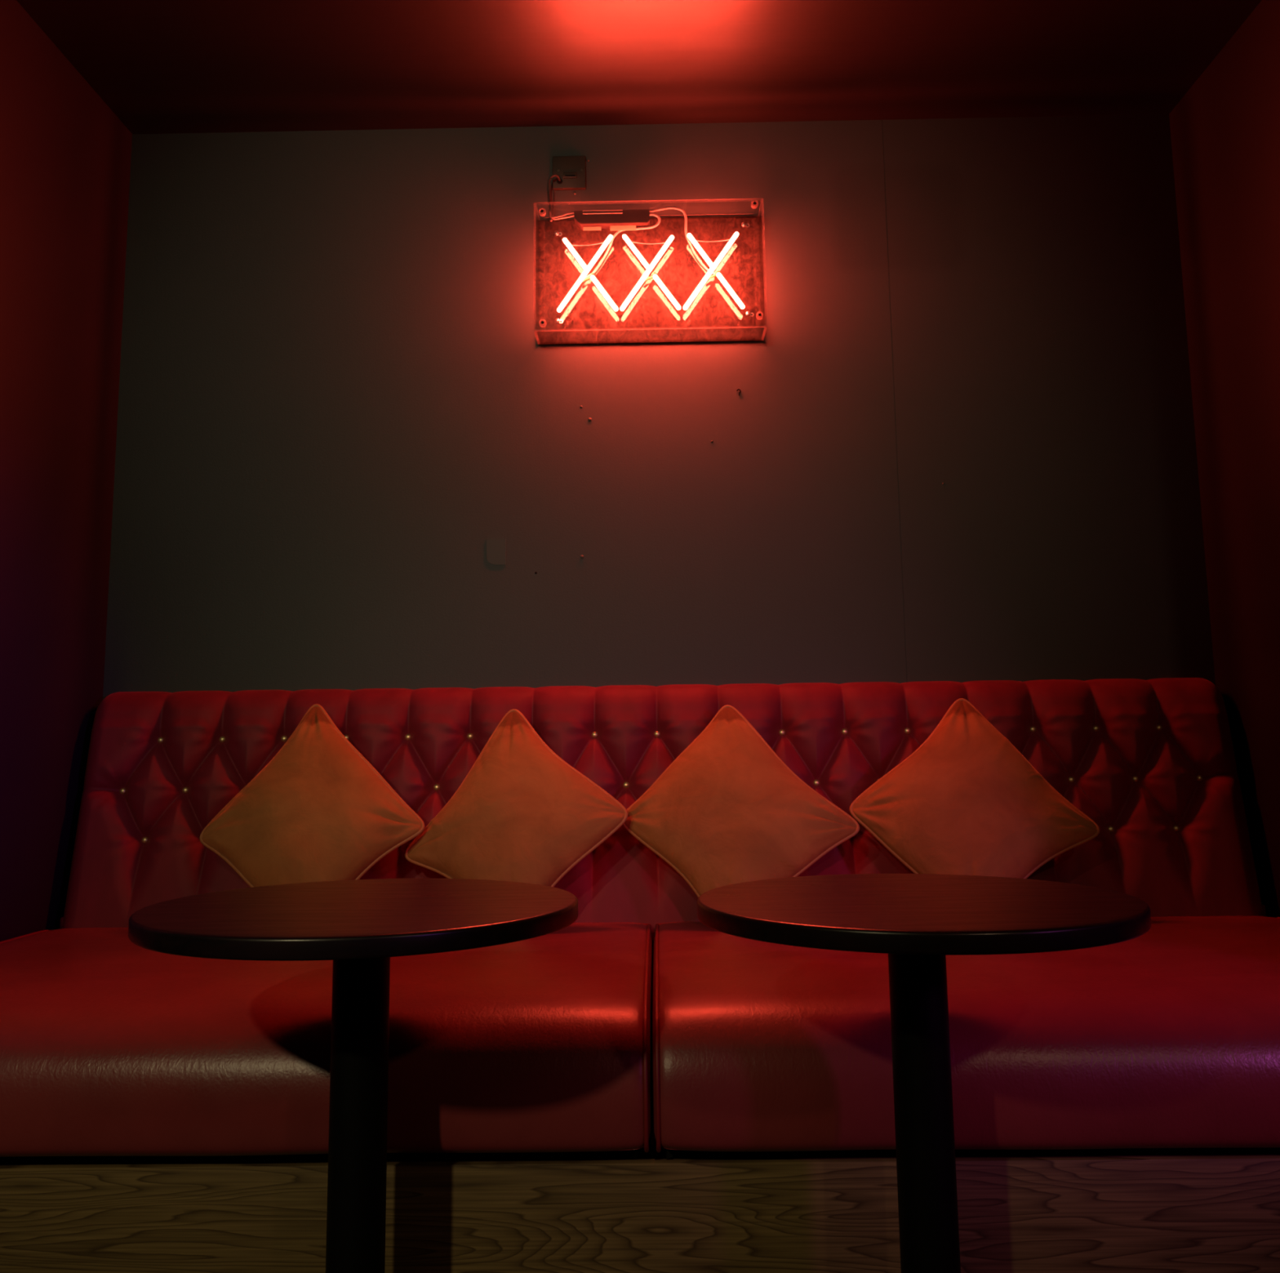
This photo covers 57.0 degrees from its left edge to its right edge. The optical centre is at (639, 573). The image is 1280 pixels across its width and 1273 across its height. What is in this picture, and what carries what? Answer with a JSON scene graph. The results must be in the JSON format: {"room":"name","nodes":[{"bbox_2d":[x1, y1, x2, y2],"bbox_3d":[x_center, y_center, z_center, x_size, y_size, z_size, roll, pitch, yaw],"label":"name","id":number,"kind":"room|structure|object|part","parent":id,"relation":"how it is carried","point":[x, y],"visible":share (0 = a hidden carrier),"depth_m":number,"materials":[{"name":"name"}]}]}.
{"room":"entertainment venue","nodes":[
{"label":"entertainment venue","id":0,"kind":"room"},
{"bbox_2d":[0,0,132,941],"bbox_3d":[-1.399,-0.034,2.296,0.150,2.434,1.250,-1,-8,1],"label":"wall","id":1,"kind":"structure","parent":0,"point":[65,156],"depth_m":2.64,"materials":[{"name":"paint"}]},
{"bbox_2d":[16,0,1262,134],"bbox_3d":[-0.016,-1.550,0.774,5.200,0.100,4.950,-1,-8,1],"label":"ceiling","id":2,"kind":"structure","parent":0,"point":[160,66],"depth_m":2.77,"materials":[{"name":"paint"}]},
{"bbox_2d":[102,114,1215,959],"bbox_3d":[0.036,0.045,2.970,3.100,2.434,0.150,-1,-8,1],"label":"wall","id":3,"kind":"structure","parent":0,"point":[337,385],"depth_m":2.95,"materials":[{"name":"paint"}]},
{"bbox_2d":[486,537,506,564],"bbox_3d":[-0.356,-0.055,2.914,0.048,0.066,0.003,-1,-8,1],"label":"cover plate","id":4,"kind":"object","parent":3,"relation":"attached to","point":[495,548],"visible":1,"depth_m":2.91,"materials":[{"name":"grey plastic"}]},
{"bbox_2d":[552,155,586,190],"bbox_3d":[-0.183,-1.037,3.045,0.086,0.089,0.015,-1,-8,1],"label":"outlet","id":5,"kind":"object","parent":3,"relation":"attached to","point":[571,170],"visible":1,"depth_m":3.04,"materials":[{"name":"grey plastic"}]},
{"bbox_2d":[546,173,560,222],"bbox_3d":[-0.216,-0.956,3.009,0.044,0.136,0.024,5,-10,-36],"label":"power cord","id":6,"kind":"object","parent":5,"relation":"hanging from","point":[553,175],"visible":1,"depth_m":3.01,"materials":[{"name":"grey plastic"}]},
{"bbox_2d":[552,189,555,216],"bbox_3d":[-0.222,-0.952,3.022,0.003,0.086,0.027,-1,-8,4],"label":"earth wire","id":7,"kind":"object","parent":5,"relation":"attached to","point":[553,189],"visible":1,"depth_m":3.02,"materials":[{"name":"grey"}]},
{"bbox_2d":[533,201,767,344],"bbox_3d":[0.024,-0.760,2.956,0.571,0.339,0.104,-1,-8,1],"label":"sign","id":8,"kind":"object","parent":3,"relation":"attached to","point":[601,276],"visible":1,"depth_m":2.99,"materials":[{"name":"clear plastic"}]},
{"bbox_3d":[-0.259,-0.752,2.959,0.005,0.332,0.094,-1,-8,1],"label":"panel","id":9,"kind":"part","parent":8,"relation":"part of","materials":[{"name":"clear plastic"}]},
{"bbox_3d":[0.307,-0.760,2.951,0.005,0.332,0.094,-1,-8,1],"label":"panel","id":10,"kind":"part","parent":8,"relation":"part of","materials":[{"name":"clear plastic"}]},
{"bbox_2d":[1168,0,1279,917],"bbox_3d":[1.450,-0.075,2.258,0.150,2.434,1.250,-1,-8,1],"label":"wall","id":11,"kind":"structure","parent":0,"point":[1225,130],"depth_m":2.69,"materials":[{"name":"paint"}]},
{"bbox_3d":[0.015,0.958,0.414,5.200,0.100,4.950,-1,-8,1],"label":"floor","id":12,"kind":"structure","parent":0,"visible":0},
{"bbox_2d":[128,878,577,1272],"bbox_3d":[-0.381,0.766,1.592,0.597,0.626,0.597,-1,-8,1],"label":"round table","id":13,"kind":"object","parent":12,"relation":"on","point":[358,925],"visible":1,"depth_m":1.56,"materials":[{"name":"black wood"}]},
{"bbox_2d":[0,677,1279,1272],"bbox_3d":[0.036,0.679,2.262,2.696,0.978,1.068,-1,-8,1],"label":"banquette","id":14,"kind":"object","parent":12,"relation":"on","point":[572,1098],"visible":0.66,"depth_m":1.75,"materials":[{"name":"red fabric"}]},
{"bbox_2d":[199,703,424,887],"bbox_3d":[-0.700,0.513,2.536,0.449,0.475,0.230,-5,-9,25],"label":"cushion","id":15,"kind":"object","parent":14,"relation":"on","point":[318,811],"visible":0.84,"depth_m":2.50,"materials":[{"name":"orange fabric"}]},
{"bbox_2d":[0,922,653,1156],"bbox_3d":[-0.643,0.806,2.148,1.329,0.216,0.858,-1,-8,1],"label":"seat cushion","id":16,"kind":"object","parent":14,"relation":"on","point":[111,1045],"depth_m":1.75,"materials":[{"name":"red leather"}]},
{"bbox_2d":[404,708,627,886],"bbox_3d":[-0.266,0.517,2.537,0.441,0.457,0.225,-5,-9,28],"label":"cushion","id":17,"kind":"object","parent":14,"relation":"on","point":[522,813],"visible":0.81,"depth_m":2.50,"materials":[{"name":"orange fabric"}]},
{"bbox_3d":[0.033,0.981,1.727,2.696,0.228,0.020,-1,-8,1],"label":"panel","id":18,"kind":"part","parent":14,"relation":"part of","materials":[{"name":"brown wood"}]},
{"bbox_3d":[0.040,0.539,2.707,2.664,0.574,0.227,-1,-8,1],"label":"backrest","id":19,"kind":"part","parent":14,"relation":"part of","materials":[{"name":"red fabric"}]},
{"bbox_2d":[622,704,859,897],"bbox_3d":[0.207,0.509,2.531,0.472,0.462,0.235,-6,-10,32],"label":"cushion","id":20,"kind":"object","parent":14,"relation":"on","point":[727,810],"visible":0.8,"depth_m":2.49,"materials":[{"name":"orange fabric"}]},
{"bbox_2d":[652,916,1279,1151],"bbox_3d":[0.702,0.787,2.131,1.354,0.216,0.858,-1,-8,1],"label":"seat cushion","id":21,"kind":"object","parent":14,"relation":"on","point":[1166,1037],"depth_m":1.74,"materials":[{"name":"red leather"}]},
{"bbox_2d":[848,697,1100,878],"bbox_3d":[0.717,0.500,2.542,0.476,0.469,0.239,2,-9,-17],"label":"cushion","id":22,"kind":"object","parent":14,"relation":"on","point":[966,801],"visible":0.82,"depth_m":2.49,"materials":[{"name":"orange fabric"}]},
{"bbox_2d":[697,873,1151,1272],"bbox_3d":[0.381,0.754,1.576,0.597,0.626,0.597,-1,-8,1],"label":"round table","id":23,"kind":"object","parent":12,"relation":"on","point":[918,920],"visible":1,"depth_m":1.54,"materials":[{"name":"black wood"}]}
]}

